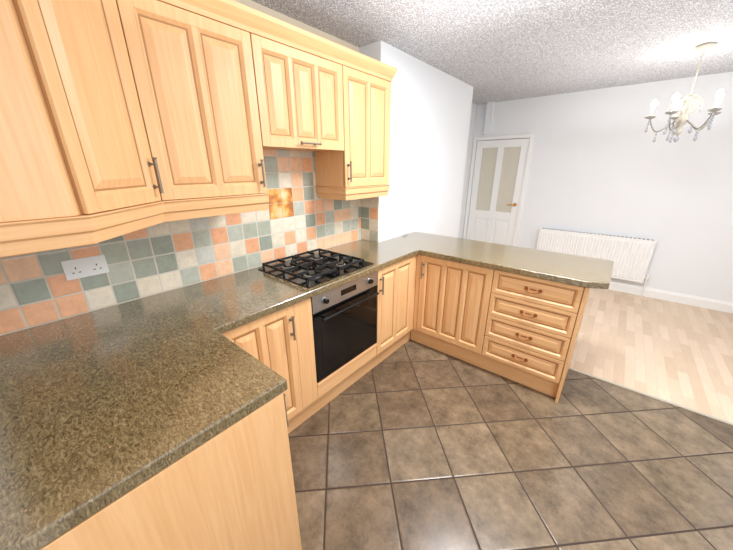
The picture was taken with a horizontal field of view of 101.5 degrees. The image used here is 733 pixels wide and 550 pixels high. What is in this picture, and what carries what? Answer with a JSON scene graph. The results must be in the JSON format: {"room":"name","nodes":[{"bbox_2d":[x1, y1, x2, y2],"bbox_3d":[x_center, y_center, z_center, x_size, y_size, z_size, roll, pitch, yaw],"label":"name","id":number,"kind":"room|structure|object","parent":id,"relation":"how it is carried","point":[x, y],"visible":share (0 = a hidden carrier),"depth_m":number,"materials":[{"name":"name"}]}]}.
{"room":"kitchen","nodes":[
{"label":"kitchen","id":0,"kind":"room"},
{"bbox_2d":[234,0,358,51],"bbox_3d":[-0.953,-0.348,1.954,0.350,2.400,2.385,16,25,37],"label":"wall","id":1,"kind":"structure","parent":0,"point":[273,13],"depth_m":1.87,"materials":[{"name":"beige paint"}]},
{"bbox_2d":[0,0,163,222],"bbox_3d":[-1.077,-0.572,0.921,0.587,0.720,0.639,16,25,37],"label":"upper cabinet","id":2,"kind":"object","parent":1,"relation":"attached to","point":[73,139],"visible":1,"depth_m":0.84,"materials":[{"name":"brown wood"}]},
{"bbox_2d":[0,184,389,256],"bbox_3d":[-0.545,-0.401,1.639,0.594,0.088,2.267,16,25,37],"label":"rail","id":3,"kind":"object","parent":2,"relation":"attached to","point":[27,236],"visible":1,"depth_m":1.03,"materials":[{"name":"brown wood"}]},
{"bbox_2d":[157,0,396,81],"bbox_3d":[-0.442,-1.127,1.284,0.390,0.075,2.267,16,25,37],"label":"crown molding","id":4,"kind":"structure","parent":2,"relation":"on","point":[238,15],"depth_m":1.47,"materials":[{"name":"brown wood"}]},
{"bbox_2d":[0,149,360,335],"bbox_3d":[-0.783,-0.464,1.831,0.010,0.940,2.285,16,25,37],"label":"tile backsplash","id":5,"kind":"structure","parent":1,"relation":"attached to","point":[37,288],"depth_m":1.64,"materials":[{"name":"multicoloured tile"}]},
{"bbox_2d":[60,254,108,280],"bbox_3d":[-1.266,-0.035,1.352,0.011,0.087,0.147,16,25,37],"label":"outlet","id":6,"kind":"object","parent":5,"relation":"attached to","point":[84,267],"depth_m":1.35,"materials":[{"name":"white plastic"}]},
{"bbox_2d":[267,188,293,218],"bbox_3d":[-0.587,-0.493,2.059,0.003,0.196,0.196,16,25,37],"label":"decor","id":7,"kind":"object","parent":5,"relation":"attached to","point":[277,210],"visible":0.98,"depth_m":2.05,"materials":[{"name":"orange tile"}]},
{"bbox_2d":[116,0,266,200],"bbox_3d":[-0.805,-0.746,1.405,0.344,0.720,0.507,16,25,37],"label":"upper cabinet","id":8,"kind":"object","parent":1,"relation":"attached to","point":[193,77],"visible":0.96,"depth_m":1.28,"materials":[{"name":"brown wood"}]},
{"bbox_2d":[250,33,343,151],"bbox_3d":[-0.446,-1.003,1.768,0.344,0.484,0.608,16,25,37],"label":"upper cabinet","id":9,"kind":"object","parent":1,"relation":"attached to","point":[299,93],"visible":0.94,"depth_m":1.65,"materials":[{"name":"brown wood"}]},
{"bbox_2d":[314,66,390,186],"bbox_3d":[-0.085,-1.039,2.214,0.344,0.720,0.513,16,25,37],"label":"upper cabinet","id":10,"kind":"object","parent":1,"relation":"attached to","point":[362,158],"visible":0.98,"depth_m":2.11,"materials":[{"name":"brown wood"}]},
{"bbox_2d":[359,41,472,241],"bbox_3d":[0.456,-0.866,3.384,0.560,2.400,1.755,16,25,37],"label":"wall","id":11,"kind":"structure","parent":0,"point":[431,106],"depth_m":2.92,"materials":[{"name":"white paint"}]},
{"bbox_2d":[361,185,378,241],"bbox_3d":[0.028,-0.569,2.649,0.200,0.580,0.010,16,25,37],"label":"tile backsplash","id":12,"kind":"object","parent":11,"relation":"attached to","point":[369,219],"visible":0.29,"depth_m":2.67,"materials":[{"name":"tile"}]},
{"bbox_2d":[403,223,407,232],"bbox_3d":[0.389,-0.466,2.968,0.011,0.087,0.087,16,25,37],"label":"outlet","id":13,"kind":"object","parent":11,"relation":"attached to","point":[405,227],"visible":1,"depth_m":2.96,"materials":[{"name":"white plastic"}]},
{"bbox_2d":[458,103,478,238],"bbox_3d":[1.267,-1.281,4.534,0.235,2.400,1.160,16,25,37],"label":"wall","id":14,"kind":"structure","parent":0,"point":[468,163],"depth_m":4.63,"materials":[{"name":"white paint"}]},
{"bbox_2d":[252,0,732,104],"bbox_3d":[1.399,-1.488,1.472,4.050,0.060,5.300,16,25,37],"label":"ceiling","id":15,"kind":"structure","parent":0,"point":[497,50],"depth_m":2.12,"materials":[{"name":"white paint"}]},
{"bbox_2d":[644,42,723,142],"bbox_3d":[2.568,-1.428,2.392,0.463,0.679,0.467,16,25,37],"label":"chandelier","id":16,"kind":"object","parent":15,"relation":"hanging from","point":[682,119],"visible":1,"depth_m":2.38,"materials":[{"name":"beige metal"}]},
{"bbox_2d":[288,333,732,549],"bbox_3d":[0.634,1.140,1.438,4.050,0.060,2.900,16,25,37],"label":"floor","id":17,"kind":"structure","parent":0,"point":[410,444],"depth_m":1.62,"materials":[{"name":"brown tile"}]},
{"bbox_2d":[39,393,301,549],"bbox_3d":[-0.869,0.734,1.221,1.105,0.859,0.644,16,25,37],"label":"cabinet end panel","id":18,"kind":"object","parent":17,"relation":"on","point":[231,487],"visible":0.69,"depth_m":0.83,"materials":[{"name":"beige wood"}]},
{"bbox_2d":[0,324,287,549],"bbox_3d":[-0.636,0.380,0.872,0.476,0.040,0.641,16,25,37],"label":"countertop","id":19,"kind":"structure","parent":18,"relation":"on","point":[100,409],"depth_m":0.78,"materials":[{"name":"stone"}]},
{"bbox_2d":[222,255,416,433],"bbox_3d":[-0.308,0.379,2.204,0.624,0.859,1.707,16,25,37],"label":"base cabinet","id":20,"kind":"object","parent":17,"relation":"on","point":[281,342],"visible":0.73,"depth_m":1.83,"materials":[{"name":"brown wood"}]},
{"bbox_2d":[0,232,447,411],"bbox_3d":[-0.334,-0.034,2.020,0.630,0.040,2.900,16,25,37],"label":"countertop","id":21,"kind":"structure","parent":20,"relation":"on","point":[40,360],"depth_m":1.30,"materials":[{"name":"stone"}]},
{"bbox_2d":[258,248,373,287],"bbox_3d":[-0.331,-0.080,2.015,0.510,0.049,0.580,16,25,37],"label":"cooktop","id":22,"kind":"object","parent":21,"relation":"in","point":[312,269],"visible":1,"depth_m":1.94,"materials":[{"name":"black metal"}]},
{"bbox_2d":[311,271,378,382],"bbox_3d":[-0.303,0.267,2.123,0.589,0.581,0.592,16,25,37],"label":"built-in oven","id":23,"kind":"object","parent":20,"relation":"in","point":[344,318],"visible":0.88,"depth_m":1.93,"materials":[{"name":"black"}]},
{"bbox_2d":[411,254,494,366],"bbox_3d":[0.820,0.217,2.648,0.671,0.860,0.565,16,25,37],"label":"base cabinet","id":24,"kind":"object","parent":17,"relation":"on","point":[452,306],"depth_m":2.41,"materials":[{"name":"brown wood"}]},
{"bbox_2d":[420,237,613,288],"bbox_3d":[1.102,-0.131,2.283,1.215,0.040,0.629,16,25,37],"label":"countertop","id":25,"kind":"structure","parent":24,"relation":"on","point":[587,272],"depth_m":2.14,"materials":[{"name":"stone"}]},
{"bbox_2d":[479,270,590,402],"bbox_3d":[1.274,0.340,2.303,0.594,0.860,0.585,16,25,37],"label":"base cabinet","id":26,"kind":"object","parent":17,"relation":"on","point":[522,329],"depth_m":2.05,"materials":[{"name":"brown wood"}]},
{"bbox_2d":[476,72,732,302],"bbox_3d":[3.122,-0.994,3.722,3.715,2.400,0.100,16,25,37],"label":"wall","id":27,"kind":"structure","parent":0,"point":[601,162],"depth_m":3.52,"materials":[{"name":"white paint"}]},
{"bbox_2d":[483,102,494,133],"bbox_3d":[1.778,-2.272,4.338,0.090,0.405,0.070,16,25,37],"label":"pipe","id":28,"kind":"object","parent":27,"relation":"attached to","point":[490,107],"visible":1,"depth_m":4.31,"materials":[{"name":"white paint"}]},
{"bbox_2d":[466,138,529,245],"bbox_3d":[1.963,-1.062,4.648,0.730,1.899,0.085,16,25,37],"label":"door","id":29,"kind":"structure","parent":27,"relation":"in","point":[499,170],"depth_m":4.57,"materials":[{"name":"white wood"}]},
{"bbox_2d":[463,133,534,245],"bbox_3d":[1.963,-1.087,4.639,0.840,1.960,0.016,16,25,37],"label":"door frame","id":30,"kind":"structure","parent":27,"relation":"attached to","point":[528,159],"depth_m":4.43,"materials":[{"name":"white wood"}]},
{"bbox_2d":[536,228,656,296],"bbox_3d":[2.953,-0.202,4.010,1.294,0.715,0.114,16,25,37],"label":"radiator","id":31,"kind":"object","parent":27,"relation":"attached to","point":[630,257],"visible":0.71,"depth_m":3.79,"materials":[{"name":"white metal"}]},
{"bbox_2d":[608,281,732,312],"bbox_3d":[3.401,0.184,3.818,2.894,0.118,0.018,16,25,37],"label":"skirt board","id":32,"kind":"object","parent":27,"relation":"attached to","point":[708,303],"visible":0.47,"depth_m":3.58,"materials":[{"name":"white wood"}]},
{"bbox_2d":[569,288,732,422],"bbox_3d":[2.335,0.449,3.350,4.050,0.060,2.400,16,25,37],"label":"floor","id":33,"kind":"structure","parent":0,"point":[678,353],"depth_m":2.67,"materials":[{"name":"beige wood"}]},
{"bbox_2d":[569,367,732,424],"bbox_3d":[2.338,0.949,1.864,1.833,0.004,0.024,16,25,37],"label":"threshold strip","id":34,"kind":"object","parent":33,"relation":"on","point":[675,404],"depth_m":2.10,"materials":[{"name":"beige wood"}]}
]}

